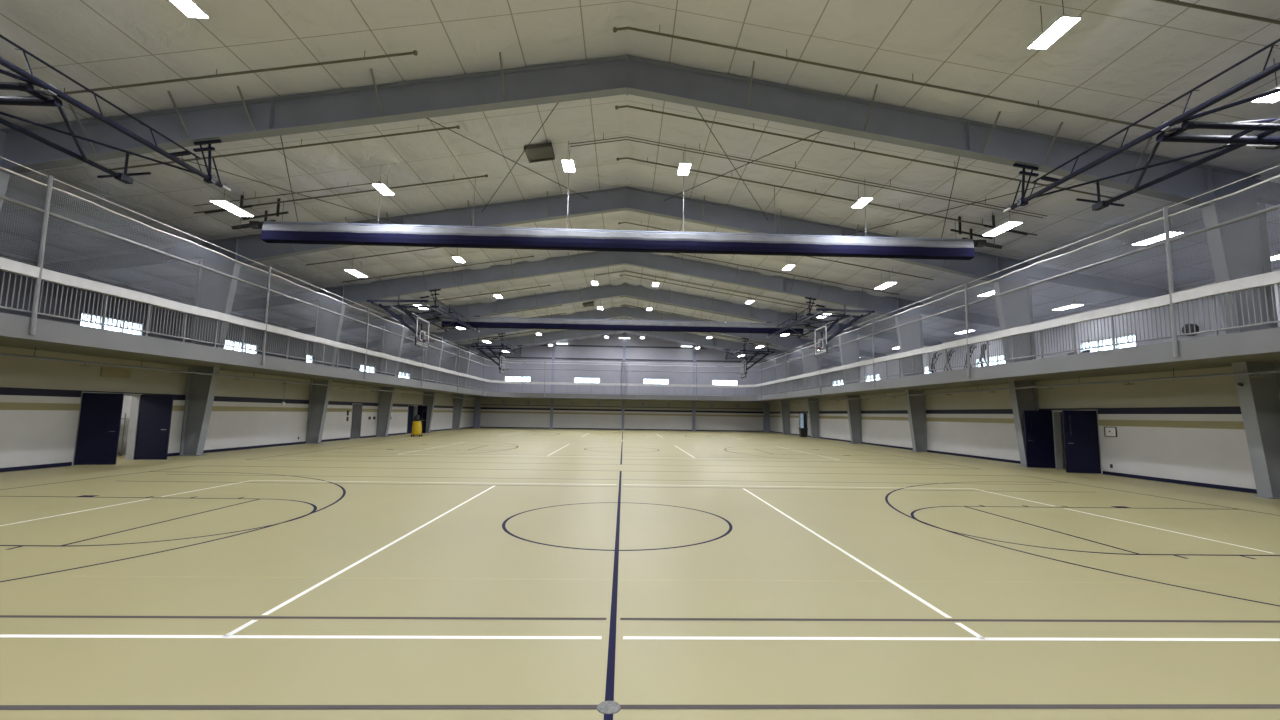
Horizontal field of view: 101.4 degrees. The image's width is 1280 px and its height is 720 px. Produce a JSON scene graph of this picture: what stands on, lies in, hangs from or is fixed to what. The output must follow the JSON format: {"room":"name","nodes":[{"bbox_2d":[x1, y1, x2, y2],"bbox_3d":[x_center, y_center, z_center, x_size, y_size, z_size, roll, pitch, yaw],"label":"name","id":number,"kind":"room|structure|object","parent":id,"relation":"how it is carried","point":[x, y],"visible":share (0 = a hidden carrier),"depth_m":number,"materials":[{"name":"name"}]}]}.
{"room":"sports hall","nodes":[
{"label":"sports hall","id":0,"kind":"room"},
{"bbox_2d":[117,396,131,454],"bbox_3d":[-18.644,1.711,16.857,3.500,3.000,4.700,1,-6,-2],"label":"wall","id":1,"kind":"structure","parent":0,"point":[127,400],"depth_m":19.05,"materials":[{"name":"paint"}]},
{"bbox_2d":[0,255,421,379],"bbox_3d":[-22.826,-1.372,23.225,0.200,4.100,68.000,1,-6,-2],"label":"wall","id":2,"kind":"structure","parent":0,"point":[370,359],"depth_m":23.00,"materials":[{"name":"metal"}]},
{"bbox_2d":[80,312,142,334],"bbox_3d":[-22.806,-1.507,22.636,0.120,0.590,2.800,1,-6,-2],"label":"window","id":3,"kind":"structure","parent":2,"relation":"in","point":[85,314],"depth_m":22.90,"materials":[{"name":"white glass"}]},
{"bbox_2d":[0,346,474,467],"bbox_3d":[-16.984,2.238,23.040,0.200,3.262,68.000,1,-6,-2],"label":"wall","id":4,"kind":"structure","parent":0,"point":[40,399],"depth_m":18.84,"materials":[{"name":"paint"}]},
{"bbox_2d":[100,367,130,378],"bbox_3d":[-16.641,0.414,16.649,0.050,0.300,0.950,1,-6,-2],"label":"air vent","id":5,"kind":"object","parent":4,"relation":"in","point":[105,371],"visible":1,"depth_m":16.60,"materials":[{"name":"metal"}]},
{"bbox_2d":[72,392,173,465],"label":"door","id":6,"kind":"structure","parent":4,"relation":"in","point":[100,413],"depth_m":15.80,"materials":[{"name":"blue paint"}]},
{"bbox_2d":[0,427,472,471],"bbox_3d":[-16.898,3.808,22.882,0.020,0.110,68.000,1,-6,-2],"label":"baseboard","id":7,"kind":"structure","parent":4,"relation":"attached to","point":[8,469],"depth_m":20.88,"materials":[{"name":"blue paint"}]},
{"bbox_2d":[350,403,362,438],"bbox_3d":[-17.212,3.693,31.684,0.346,2.120,1.140,1,-6,-2],"label":"door","id":8,"kind":"structure","parent":4,"relation":"in","point":[355,432],"depth_m":31.60,"materials":[{"name":"silver metal"}]},
{"bbox_2d":[0,312,1279,401],"bbox_3d":[-0.765,0.707,23.703,44.000,0.490,68.000,1,-6,-2],"label":"deck","id":9,"kind":"object","parent":4,"relation":"on","point":[1260,346],"visible":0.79,"depth_m":16.18,"materials":[{"name":"paint"}]},
{"bbox_2d":[0,347,477,399],"bbox_3d":[-15.931,1.070,25.404,0.260,0.380,58.000,1,-6,-2],"label":"pipe","id":10,"kind":"object","parent":9,"relation":"hanging from","point":[1,354],"visible":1,"depth_m":17.55,"materials":[{"name":"metal"}]},
{"bbox_2d":[0,156,525,392],"bbox_3d":[-12.436,-1.391,21.847,3.306,3.722,64.610,1,-6,-2],"label":"guard railing","id":11,"kind":"object","parent":9,"relation":"on","point":[39,273],"visible":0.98,"depth_m":15.91,"materials":[{"name":"metal"}]},
{"bbox_2d":[525,361,720,398],"bbox_3d":[-1.687,2.089,54.221,20.200,3.722,0.190,1,-6,-2],"label":"guard railing","id":12,"kind":"object","parent":9,"relation":"on","point":[713,388],"visible":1,"depth_m":54.25,"materials":[{"name":"metal"}]},
{"bbox_2d":[721,165,1279,398],"bbox_3d":[11.064,-0.956,22.537,3.306,3.722,64.610,1,-6,-2],"label":"guard railing","id":13,"kind":"object","parent":9,"relation":"on","point":[1269,278],"visible":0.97,"depth_m":15.16,"materials":[{"name":"metal"}]},
{"bbox_2d":[773,368,1279,403],"bbox_3d":[14.251,1.629,26.291,0.260,0.380,58.000,1,-6,-2],"label":"pipe","id":14,"kind":"object","parent":9,"relation":"hanging from","point":[1270,371],"visible":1,"depth_m":16.45,"materials":[{"name":"metal"}]},
{"bbox_2d":[422,334,819,430],"bbox_3d":[-1.794,2.169,57.815,44.400,10.950,0.200,1,-6,-2],"label":"wall","id":15,"kind":"structure","parent":0,"point":[565,415],"depth_m":57.59,"materials":[{"name":"paint"}]},
{"bbox_2d":[481,404,746,408],"bbox_3d":[-1.836,5.132,57.350,30.800,0.080,0.119,1,-6,-2],"label":"wall rail","id":16,"kind":"object","parent":15,"relation":"attached to","point":[481,404],"visible":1,"depth_m":57.27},
{"bbox_2d":[480,427,762,431],"bbox_3d":[-1.875,7.549,57.153,32.160,0.110,0.020,1,-6,-2],"label":"baseboard","id":17,"kind":"structure","parent":15,"relation":"attached to","point":[480,427],"depth_m":57.13,"materials":[{"name":"blue paint"}]},
{"bbox_2d":[479,356,766,362],"bbox_3d":[-1.754,-0.053,57.861,31.800,0.140,0.160,1,-6,-2],"label":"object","id":18,"kind":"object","parent":15,"relation":"attached to","point":[480,356],"depth_m":57.78,"materials":[{"name":"metal"}]},
{"bbox_2d":[539,344,706,348],"bbox_3d":[-1.732,-1.475,58.007,18.788,0.140,0.160,1,-6,-2],"label":"wall girt","id":19,"kind":"structure","parent":15,"relation":"attached to","point":[544,344],"depth_m":57.95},
{"bbox_2d":[0,428,1279,719],"bbox_3d":[-0.820,4.259,23.339,44.600,0.203,68.600,1,-6,-2],"label":"floor","id":20,"kind":"structure","parent":0,"point":[466,573],"depth_m":5.38,"materials":[{"name":"rubber"}]},
{"bbox_2d":[0,172,9,211],"bbox_3d":[-15.812,-0.900,12.032,1.319,7.300,0.360,1,-6,-2],"label":"steel column","id":21,"kind":"structure","parent":20,"relation":"on","point":[1,174],"depth_m":12.46,"materials":[{"name":"metal"}]},
{"bbox_2d":[0,52,1279,207],"bbox_3d":[-0.325,-5.582,12.675,43.900,4.097,0.954,1,-6,-2],"label":"rafter","id":22,"kind":"object","parent":21,"relation":"on","point":[625,74],"visible":0.94,"depth_m":13.09,"materials":[{"name":"grey paint"}]},
{"bbox_2d":[0,34,230,191],"bbox_3d":[-11.751,-5.000,8.883,3.549,1.414,8.585,1,-6,-2],"label":"frame","id":23,"kind":"object","parent":22,"relation":"hanging from","point":[46,88],"visible":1,"depth_m":10.22,"materials":[{"name":"metal"}]},
{"bbox_2d":[177,157,396,222],"bbox_3d":[-11.146,-5.347,16.442,0.026,0.726,8.338,-2,-6,25],"label":"rod","id":24,"kind":"object","parent":22,"relation":"attached to","point":[177,157],"visible":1,"depth_m":16.32,"materials":[{"name":"metal"}]},
{"bbox_2d":[426,118,587,198],"bbox_3d":[-4.132,-6.394,16.768,0.026,0.740,8.628,-2,-7,29],"label":"rod","id":25,"kind":"object","parent":22,"relation":"attached to","point":[426,118],"visible":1,"depth_m":16.54,"materials":[{"name":"metal"}]},
{"bbox_2d":[1003,38,1279,212],"bbox_3d":[11.275,-4.573,9.559,3.549,1.414,8.585,1,-6,-2],"label":"frame","id":26,"kind":"object","parent":22,"relation":"hanging from","point":[1262,140],"visible":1,"depth_m":9.88,"materials":[{"name":"metal"}]},
{"bbox_2d":[179,260,239,455],"bbox_3d":[-16.049,-0.128,19.609,1.319,7.300,0.360,1,-6,-2],"label":"steel column","id":27,"kind":"structure","parent":20,"relation":"on","point":[200,388],"depth_m":19.52,"materials":[{"name":"metal"}]},
{"bbox_2d":[43,187,1168,298],"bbox_3d":[-0.562,-4.810,20.252,43.900,4.097,0.954,1,-6,-2],"label":"rafter","id":28,"kind":"object","parent":27,"relation":"on","point":[251,247],"visible":0.63,"depth_m":20.66,"materials":[{"name":"grey paint"}]},
{"bbox_2d":[848,183,1051,234],"bbox_3d":[10.241,-4.950,17.070,0.026,0.726,8.338,4,-7,-29],"label":"rod","id":29,"kind":"object","parent":28,"relation":"attached to","point":[1050,183],"visible":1,"depth_m":17.13,"materials":[{"name":"metal"}]},
{"bbox_2d":[305,303,344,443],"bbox_3d":[-16.286,0.643,27.186,1.319,7.300,0.360,1,-6,-2],"label":"steel column","id":30,"kind":"structure","parent":20,"relation":"on","point":[319,394],"depth_m":27.10,"materials":[{"name":"metal"}]},
{"bbox_2d":[232,251,999,326],"bbox_3d":[-0.798,-4.038,27.829,43.900,4.097,0.954,1,-6,-2],"label":"rafter","id":31,"kind":"object","parent":30,"relation":"on","point":[357,293],"visible":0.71,"depth_m":28.23,"materials":[{"name":"grey paint"}]},
{"bbox_2d":[367,289,479,348],"bbox_3d":[-11.928,-1.833,30.581,3.201,3.302,10.500,1,-6,-2],"label":"goal","id":32,"kind":"object","parent":31,"relation":"hanging from","point":[435,307],"visible":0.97,"depth_m":26.86,"materials":[{"name":"metal"}]},
{"bbox_2d":[767,297,874,356],"bbox_3d":[10.062,-1.425,31.227,3.201,3.302,10.500,1,-6,-2],"label":"goal","id":33,"kind":"object","parent":31,"relation":"hanging from","point":[809,315],"visible":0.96,"depth_m":27.44,"materials":[{"name":"metal"}]},
{"bbox_2d":[376,327,404,436],"bbox_3d":[-16.523,1.415,34.763,1.319,7.300,0.360,1,-6,-2],"label":"steel column","id":34,"kind":"structure","parent":20,"relation":"on","point":[385,402],"depth_m":34.67,"materials":[{"name":"metal"}]},
{"bbox_2d":[294,283,940,345],"bbox_3d":[-1.035,-3.267,35.406,43.900,4.097,0.954,1,-6,-2],"label":"rafter","id":35,"kind":"object","parent":34,"relation":"on","point":[606,291],"visible":0.75,"depth_m":35.82,"materials":[{"name":"grey paint"}]},
{"bbox_2d":[411,410,424,436],"bbox_3d":[-15.001,4.271,35.465,0.780,1.809,0.476,1,-6,-2],"label":"cart","id":36,"kind":"object","parent":20,"relation":"on","point":[417,427],"visible":1,"depth_m":35.27,"materials":[{"name":"yellow plastic"}]},
{"bbox_2d":[422,343,443,432],"bbox_3d":[-16.760,2.187,42.340,1.319,7.300,0.360,1,-6,-2],"label":"steel column","id":37,"kind":"structure","parent":20,"relation":"on","point":[428,400],"depth_m":42.36,"materials":[{"name":"metal"}]},
{"bbox_2d":[353,306,885,357],"bbox_3d":[-1.272,-2.495,42.983,43.900,4.097,0.954,1,-6,-2],"label":"rafter","id":38,"kind":"object","parent":37,"relation":"on","point":[453,335],"visible":0.6,"depth_m":43.42,"materials":[{"name":"grey paint"}]},
{"bbox_2d":[452,353,470,429],"bbox_3d":[-16.997,2.959,49.917,1.319,7.300,0.360,1,-6,-2],"label":"steel column","id":39,"kind":"structure","parent":20,"relation":"on","point":[458,402],"depth_m":49.81,"materials":[{"name":"metal"}]},
{"bbox_2d":[400,330,841,365],"bbox_3d":[-1.509,-1.723,50.560,43.900,4.097,0.954,1,-6,-2],"label":"rafter","id":40,"kind":"object","parent":39,"relation":"on","point":[563,334],"visible":0.75,"depth_m":50.89,"materials":[{"name":"grey paint"}]},
{"bbox_2d":[470,333,522,373],"bbox_3d":[-12.432,-0.192,46.688,3.201,3.302,8.585,1,-6,-2],"label":"goal","id":41,"kind":"object","parent":40,"relation":"hanging from","point":[503,346],"visible":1,"depth_m":43.55,"materials":[{"name":"metal"}]},
{"bbox_2d":[724,338,774,378],"bbox_3d":[9.558,0.216,47.334,3.201,3.302,8.585,1,-6,-2],"label":"goal","id":42,"kind":"object","parent":40,"relation":"hanging from","point":[744,350],"visible":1,"depth_m":44.16,"materials":[{"name":"metal"}]},
{"bbox_2d":[473,398,480,427],"bbox_3d":[-17.585,5.705,56.649,0.600,3.190,0.380,1,-6,-2],"label":"column","id":43,"kind":"structure","parent":20,"relation":"on","point":[477,404],"depth_m":56.48,"materials":[{"name":"grey paint"}]},
{"bbox_2d":[549,343,554,428],"bbox_3d":[-9.542,2.772,57.184,0.400,9.381,0.450,1,-6,-2],"label":"wall column","id":44,"kind":"structure","parent":20,"relation":"on","point":[553,344],"depth_m":57.06,"materials":[{"name":"grey paint"}]},
{"bbox_2d":[597,701,620,713],"bbox_3d":[-0.188,2.102,3.174,0.150,0.006,0.150,1,-6,-2],"label":"socket","id":45,"kind":"object","parent":20,"relation":"on","point":[605,707],"visible":1,"depth_m":3.16,"materials":[{"name":"metal"}]},
{"bbox_2d":[621,332,625,429],"bbox_3d":[-1.786,2.280,57.477,0.400,10.660,0.450,1,-6,-2],"label":"wall column","id":46,"kind":"structure","parent":20,"relation":"on","point":[624,333],"depth_m":57.33,"materials":[{"name":"metal"}]},
{"bbox_2d":[692,345,695,430],"bbox_3d":[5.949,3.060,57.639,0.400,9.381,0.450,1,-6,-2],"label":"wall column","id":47,"kind":"structure","parent":20,"relation":"on","point":[694,346],"depth_m":57.58,"materials":[{"name":"grey paint"}]},
{"bbox_2d":[763,403,769,431],"bbox_3d":[13.896,6.289,57.574,0.600,3.190,0.380,1,-6,-2],"label":"column","id":48,"kind":"structure","parent":20,"relation":"on","point":[766,406],"depth_m":57.41,"materials":[{"name":"grey paint"}]},
{"bbox_2d":[775,359,789,434],"bbox_3d":[13.806,3.530,50.822,1.319,7.300,0.360,1,-6,-2],"label":"steel column","id":49,"kind":"structure","parent":20,"relation":"on","point":[785,407],"depth_m":50.73,"materials":[{"name":"metal"}]},
{"bbox_2d":[801,350,819,437],"bbox_3d":[14.043,2.758,43.245,1.319,7.300,0.360,1,-6,-2],"label":"steel column","id":50,"kind":"structure","parent":20,"relation":"on","point":[813,407],"depth_m":43.17,"materials":[{"name":"metal"}]},
{"bbox_2d":[838,337,861,443],"bbox_3d":[14.279,1.986,35.668,1.319,7.300,0.360,1,-6,-2],"label":"steel column","id":51,"kind":"structure","parent":20,"relation":"on","point":[853,405],"depth_m":35.59,"materials":[{"name":"metal"}]},
{"bbox_2d":[895,315,926,451],"bbox_3d":[14.516,1.215,28.091,1.319,7.300,0.360,1,-6,-2],"label":"steel column","id":52,"kind":"structure","parent":20,"relation":"on","point":[916,407],"depth_m":28.02,"materials":[{"name":"metal"}]},
{"bbox_2d":[993,279,1038,465],"bbox_3d":[14.753,0.443,20.514,1.319,7.300,0.360,1,-6,-2],"label":"steel column","id":53,"kind":"structure","parent":20,"relation":"on","point":[1026,399],"depth_m":20.59,"materials":[{"name":"metal"}]},
{"bbox_2d":[1201,202,1279,498],"bbox_3d":[14.990,-0.329,12.937,1.319,7.300,0.360,1,-6,-2],"label":"steel column","id":54,"kind":"structure","parent":20,"relation":"on","point":[1259,398],"depth_m":12.92,"materials":[{"name":"metal"}]},
{"bbox_2d":[0,0,1279,368],"bbox_3d":[-0.673,-4.646,23.959,44.300,3.772,69.540,1,-6,-2],"label":"ceiling","id":55,"kind":"structure","parent":0,"point":[1123,60],"depth_m":14.49,"materials":[{"name":"metal"}]},
{"bbox_2d":[170,0,209,17],"bbox_3d":[-7.865,-6.517,9.021,0.360,0.746,0.780,1,-6,-2],"label":"light","id":56,"kind":"object","parent":55,"relation":"hanging from","point":[190,8],"visible":1,"depth_m":9.16,"materials":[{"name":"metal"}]},
{"bbox_2d":[28,50,417,96],"bbox_3d":[-9.723,-6.149,11.440,9.530,1.628,0.092,1,-6,-2],"label":"pipe","id":57,"kind":"object","parent":55,"relation":"hanging from","point":[414,52],"visible":0.93,"depth_m":11.47,"materials":[{"name":"metal"}]},
{"bbox_2d":[209,182,253,216],"bbox_3d":[-12.700,-5.077,16.386,0.460,0.746,1.250,1,-6,-2],"label":"light","id":58,"kind":"object","parent":55,"relation":"hanging from","point":[223,203],"visible":1,"depth_m":16.22,"materials":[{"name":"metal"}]},
{"bbox_2d":[211,201,252,216],"bbox_3d":[-12.706,-4.711,16.349,0.420,0.010,1.210,1,-6,-2],"label":"diffuser","id":59,"kind":"object","parent":58,"relation":"attached to","point":[227,205],"depth_m":16.30,"materials":[{"name":"plastic"}]},
{"bbox_2d":[103,124,459,171],"bbox_3d":[-9.817,-5.841,14.462,9.530,1.628,0.092,1,-6,-2],"label":"pipe","id":60,"kind":"object","parent":55,"relation":"hanging from","point":[457,126],"visible":0.79,"depth_m":14.46,"materials":[{"name":"metal"}]},
{"bbox_2d":[194,181,380,205],"bbox_3d":[-11.347,-5.379,16.902,5.830,1.045,0.054,1,-6,-2],"label":"conduit","id":61,"kind":"object","parent":55,"relation":"hanging from","point":[379,181],"visible":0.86,"depth_m":16.89,"materials":[{"name":"metal"}]},
{"bbox_2d":[194,174,487,213],"bbox_3d":[-9.912,-5.533,17.485,9.530,1.628,0.092,1,-6,-2],"label":"pipe","id":62,"kind":"object","parent":55,"relation":"hanging from","point":[486,175],"visible":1,"depth_m":17.49,"materials":[{"name":"metal"}]},
{"bbox_2d":[344,255,367,276],"bbox_3d":[-12.937,-4.305,23.963,0.460,0.746,1.250,1,-6,-2],"label":"light","id":63,"kind":"object","parent":55,"relation":"hanging from","point":[355,272],"visible":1,"depth_m":23.83,"materials":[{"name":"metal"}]},
{"bbox_2d":[346,270,365,276],"bbox_3d":[-12.943,-3.939,23.926,0.420,0.010,1.210,1,-6,-2],"label":"diffuser","id":64,"kind":"object","parent":63,"relation":"attached to","point":[354,272],"depth_m":23.87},
{"bbox_2d":[305,247,441,265],"bbox_3d":[-10.101,-4.917,23.531,9.530,1.628,0.092,1,-6,-2],"label":"pipe","id":65,"kind":"object","parent":55,"relation":"hanging from","point":[425,247],"visible":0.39,"depth_m":23.43,"materials":[{"name":"metal"}]},
{"bbox_2d":[372,164,394,194],"bbox_3d":[-8.101,-5.745,16.598,0.360,0.746,0.780,1,-6,-2],"label":"light","id":66,"kind":"object","parent":55,"relation":"hanging from","point":[381,187],"visible":1,"depth_m":16.48,"materials":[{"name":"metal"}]},
{"bbox_2d":[373,184,393,194],"bbox_3d":[-8.107,-5.379,16.561,0.320,0.010,0.740,1,-6,-2],"label":"diffuser","id":67,"kind":"object","parent":66,"relation":"attached to","point":[382,188],"depth_m":16.53,"materials":[{"name":"plastic"}]},
{"bbox_2d":[342,256,533,282],"bbox_3d":[-10.195,-4.609,26.554,9.530,1.628,0.092,1,-6,-2],"label":"pipe","id":68,"kind":"object","parent":55,"relation":"hanging from","point":[528,256],"visible":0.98,"depth_m":26.53,"materials":[{"name":"metal"}]},
{"bbox_2d":[524,143,554,162],"bbox_3d":[-3.231,-6.685,16.937,0.840,0.259,0.900,1,-6,-2],"label":"ceiling vent","id":69,"kind":"object","parent":55,"relation":"in","point":[538,152],"visible":0.94,"depth_m":16.89,"materials":[{"name":"metal"}]},
{"bbox_2d":[561,141,574,171],"bbox_3d":[-2.290,-6.590,16.866,0.360,0.746,0.780,1,-6,-2],"label":"light","id":70,"kind":"object","parent":55,"relation":"hanging from","point":[568,164],"visible":1,"depth_m":16.77,"materials":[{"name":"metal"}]},
{"bbox_2d":[562,160,574,171],"bbox_3d":[-2.296,-6.223,16.828,0.320,0.010,0.740,1,-6,-2],"label":"diffuser","id":71,"kind":"object","parent":70,"relation":"attached to","point":[568,165],"depth_m":16.78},
{"bbox_2d":[204,172,1027,259],"bbox_3d":[-0.488,-5.258,18.033,27.309,3.036,1.370,1,-6,-2],"label":"curtain","id":72,"kind":"object","parent":55,"relation":"hanging from","point":[273,231],"visible":0.95,"depth_m":17.83,"materials":[{"name":"fabric"}]},
{"bbox_2d":[416,286,827,333],"bbox_3d":[-1.028,-3.500,35.286,27.309,3.036,1.370,1,-6,-2],"label":"curtain","id":73,"kind":"object","parent":55,"relation":"hanging from","point":[476,322],"visible":0.9,"depth_m":35.10,"materials":[{"name":"fabric"}]},
{"bbox_2d":[677,151,690,174],"bbox_3d":[1.427,-6.521,16.975,0.360,0.746,0.780,1,-6,-2],"label":"light","id":74,"kind":"object","parent":55,"relation":"hanging from","point":[684,167],"visible":1,"depth_m":16.86,"materials":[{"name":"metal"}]},
{"bbox_2d":[678,164,689,174],"bbox_3d":[1.422,-6.155,16.938,0.320,0.010,0.740,1,-6,-2],"label":"diffuser","id":75,"kind":"object","parent":74,"relation":"attached to","point":[683,169],"depth_m":16.92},
{"bbox_2d":[596,270,830,308],"bbox_3d":[4.884,-4.290,32.112,15.205,2.345,0.192,1,-6,-2],"label":"conduit","id":76,"kind":"object","parent":55,"relation":"hanging from","point":[624,270],"visible":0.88,"depth_m":32.09,"materials":[{"name":"metal"}]},
{"bbox_2d":[620,274,837,314],"bbox_3d":[5.981,-4.109,33.123,14.550,2.472,0.092,1,-6,-2],"label":"pipe","id":77,"kind":"object","parent":55,"relation":"hanging from","point":[625,274],"visible":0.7,"depth_m":33.09,"materials":[{"name":"metal"}]},
{"bbox_2d":[664,131,821,200],"bbox_3d":[3.263,-6.257,16.985,0.026,0.740,8.628,5,-7,-32],"label":"rod","id":78,"kind":"object","parent":55,"relation":"attached to","point":[820,131],"visible":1,"depth_m":16.62,"materials":[{"name":"metal"}]},
{"bbox_2d":[618,221,933,279],"bbox_3d":[6.264,-5.033,24.055,14.550,2.472,0.092,1,-6,-2],"label":"pipe","id":79,"kind":"object","parent":55,"relation":"hanging from","point":[619,223],"visible":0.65,"depth_m":24.07,"materials":[{"name":"metal"}]},
{"bbox_2d":[675,253,898,294],"bbox_3d":[6.170,-4.725,27.077,14.550,2.472,0.092,1,-6,-2],"label":"pipe","id":80,"kind":"object","parent":55,"relation":"hanging from","point":[675,253],"visible":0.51,"depth_m":27.07,"materials":[{"name":"metal"}]},
{"bbox_2d":[569,133,1046,217],"bbox_3d":[5.367,-5.865,16.649,15.205,2.345,0.192,1,-6,-2],"label":"conduit","id":81,"kind":"object","parent":55,"relation":"hanging from","point":[603,133],"visible":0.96,"depth_m":16.64,"materials":[{"name":"metal"}]},
{"bbox_2d":[617,157,1036,235],"bbox_3d":[6.453,-5.649,18.009,14.550,2.472,0.092,1,-6,-2],"label":"pipe","id":82,"kind":"object","parent":55,"relation":"hanging from","point":[618,159],"visible":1,"depth_m":17.98,"materials":[{"name":"metal"}]},
{"bbox_2d":[851,178,872,207],"bbox_3d":[7.209,-5.461,17.048,0.360,0.746,0.780,1,-6,-2],"label":"light","id":83,"kind":"object","parent":55,"relation":"hanging from","point":[863,200],"visible":1,"depth_m":16.96,"materials":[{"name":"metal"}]},
{"bbox_2d":[853,198,871,207],"bbox_3d":[7.204,-5.095,17.010,0.320,0.010,0.740,1,-6,-2],"label":"diffuser","id":84,"kind":"object","parent":83,"relation":"attached to","point":[861,202],"depth_m":16.98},
{"bbox_2d":[615,104,1113,198],"bbox_3d":[6.548,-5.957,14.986,14.550,2.472,0.092,1,-6,-2],"label":"pipe","id":85,"kind":"object","parent":55,"relation":"hanging from","point":[616,107],"visible":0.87,"depth_m":14.96,"materials":[{"name":"metal"}]},
{"bbox_2d":[874,280,896,288],"bbox_3d":[11.548,-3.851,24.683,0.460,0.746,1.250,1,-6,-2],"label":"light","id":86,"kind":"object","parent":55,"relation":"hanging from","point":[888,283],"visible":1,"depth_m":24.55,"materials":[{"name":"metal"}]},
{"bbox_2d":[875,282,894,288],"bbox_3d":[11.542,-3.485,24.645,0.420,0.010,1.210,1,-6,-2],"label":"diffuser","id":87,"kind":"object","parent":86,"relation":"attached to","point":[886,284],"depth_m":24.56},
{"bbox_2d":[613,27,1186,133],"bbox_3d":[6.642,-6.265,11.963,14.550,2.472,0.092,1,-6,-2],"label":"pipe","id":88,"kind":"object","parent":55,"relation":"hanging from","point":[615,29],"visible":0.89,"depth_m":11.93,"materials":[{"name":"metal"}]},
{"bbox_2d":[982,211,1022,235],"bbox_3d":[11.785,-4.623,17.105,0.460,0.746,1.250,1,-6,-2],"label":"light","id":89,"kind":"object","parent":55,"relation":"hanging from","point":[1007,225],"visible":1,"depth_m":16.98,"materials":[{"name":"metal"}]},
{"bbox_2d":[983,222,1020,235],"bbox_3d":[11.779,-4.257,17.068,0.420,0.010,1.210,1,-6,-2],"label":"diffuser","id":90,"kind":"object","parent":89,"relation":"attached to","point":[1005,226],"depth_m":17.01,"materials":[{"name":"plastic"}]},
{"bbox_2d":[1027,0,1081,48],"bbox_3d":[7.446,-6.233,9.471,0.360,0.746,0.780,1,-6,-2],"label":"light","id":91,"kind":"object","parent":55,"relation":"hanging from","point":[1063,22],"visible":1,"depth_m":9.37,"materials":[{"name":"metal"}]},
{"bbox_2d":[1029,18,1079,48],"bbox_3d":[7.440,-5.867,9.433,0.320,0.010,0.740,1,-6,-2],"label":"diffuser","id":92,"kind":"object","parent":91,"relation":"attached to","point":[1059,26],"depth_m":9.41,"materials":[{"name":"plastic"}]},
{"bbox_2d":[1053,301,1083,309],"bbox_3d":[19.888,-2.588,24.382,0.460,0.306,1.250,1,-6,-2],"label":"light","id":93,"kind":"object","parent":55,"relation":"hanging from","point":[1070,305],"visible":0.72,"depth_m":24.18,"materials":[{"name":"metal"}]},
{"bbox_2d":[1054,305,1080,309],"bbox_3d":[19.886,-2.441,24.367,0.420,0.010,1.210,1,-6,-2],"label":"diffuser","id":94,"kind":"object","parent":93,"relation":"attached to","point":[1066,307],"depth_m":24.35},
{"bbox_2d":[1131,231,1184,244],"bbox_3d":[16.536,-4.016,16.780,0.460,0.306,1.250,1,-6,-2],"label":"light","id":95,"kind":"object","parent":55,"relation":"hanging from","point":[1141,242],"visible":0.6,"depth_m":16.75,"materials":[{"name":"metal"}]},
{"bbox_2d":[1155,0,1279,24],"bbox_3d":[6.737,-6.573,8.940,14.550,2.472,0.092,1,-6,-2],"label":"pipe","id":96,"kind":"object","parent":55,"relation":"hanging from","point":[1175,2],"visible":1,"depth_m":8.96,"materials":[{"name":"metal"}]},
{"bbox_2d":[1250,58,1279,102],"bbox_3d":[12.022,-5.395,9.528,0.460,0.746,1.250,1,-6,-2],"label":"light","id":97,"kind":"object","parent":55,"relation":"hanging from","point":[1272,98],"visible":0.66,"depth_m":9.94,"materials":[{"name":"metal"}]},
{"bbox_2d":[1253,92,1279,102],"bbox_3d":[12.016,-5.029,9.491,0.420,0.010,1.210,1,-6,-2],"label":"diffuser","id":98,"kind":"object","parent":97,"relation":"attached to","point":[1272,98],"depth_m":10.00,"materials":[{"name":"plastic"}]},
{"bbox_2d":[769,366,1255,488],"bbox_3d":[15.397,2.838,23.991,0.200,3.262,68.000,1,-6,-2],"label":"wall","id":99,"kind":"structure","parent":0,"point":[1187,429],"depth_m":17.03,"materials":[{"name":"paint"}]},
{"bbox_2d":[799,413,807,436],"bbox_3d":[14.475,5.732,46.546,0.651,2.070,1.740,1,-6,-2],"label":"door","id":100,"kind":"structure","parent":99,"relation":"in","point":[803,421],"depth_m":46.60,"materials":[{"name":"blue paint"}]},
{"bbox_2d":[770,431,1256,493],"bbox_3d":[15.262,4.404,23.827,0.020,0.110,68.000,1,-6,-2],"label":"baseboard","id":101,"kind":"structure","parent":99,"relation":"attached to","point":[1247,490],"depth_m":16.51,"materials":[{"name":"blue paint"}]},
{"bbox_2d":[1023,410,1101,473],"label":"door","id":102,"kind":"structure","parent":99,"relation":"in","point":[1043,443],"depth_m":17.89,"materials":[{"name":"blue paint"}]},
{"bbox_2d":[1104,427,1116,436],"bbox_3d":[15.488,2.362,17.254,0.030,0.320,0.420,1,-6,-2],"label":"frame","id":103,"kind":"object","parent":99,"relation":"attached to","point":[1108,431],"visible":1,"depth_m":17.25,"materials":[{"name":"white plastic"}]},
{"bbox_2d":[821,267,1279,386],"bbox_3d":[21.347,-0.553,24.522,0.200,4.100,68.000,1,-6,-2],"label":"wall","id":104,"kind":"structure","parent":0,"point":[882,371],"depth_m":23.47,"materials":[{"name":"metal"}]},
{"bbox_2d":[1080,334,1135,352],"bbox_3d":[21.367,-0.688,23.933,0.120,0.590,2.800,1,-6,-2],"label":"window","id":105,"kind":"structure","parent":104,"relation":"in","point":[1126,336],"depth_m":23.98,"materials":[{"name":"white glass"}]},
{"bbox_2d":[1060,412,1065,465],"bbox_3d":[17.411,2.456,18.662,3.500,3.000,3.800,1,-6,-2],"label":"door frame","id":106,"kind":"structure","parent":0,"point":[1061,415],"depth_m":20.38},
{"bbox_3d":[-18.673,4.099,40.195,2.100,3.000,4.400,1,-6,-2],"label":"wall","id":107,"kind":"structure","parent":0,"visible":0},
{"bbox_2d":[406,405,426,433],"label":"door","id":108,"kind":"structure","parent":107,"relation":"in","point":[418,410],"depth_m":40.65,"materials":[{"name":"blue paint"}]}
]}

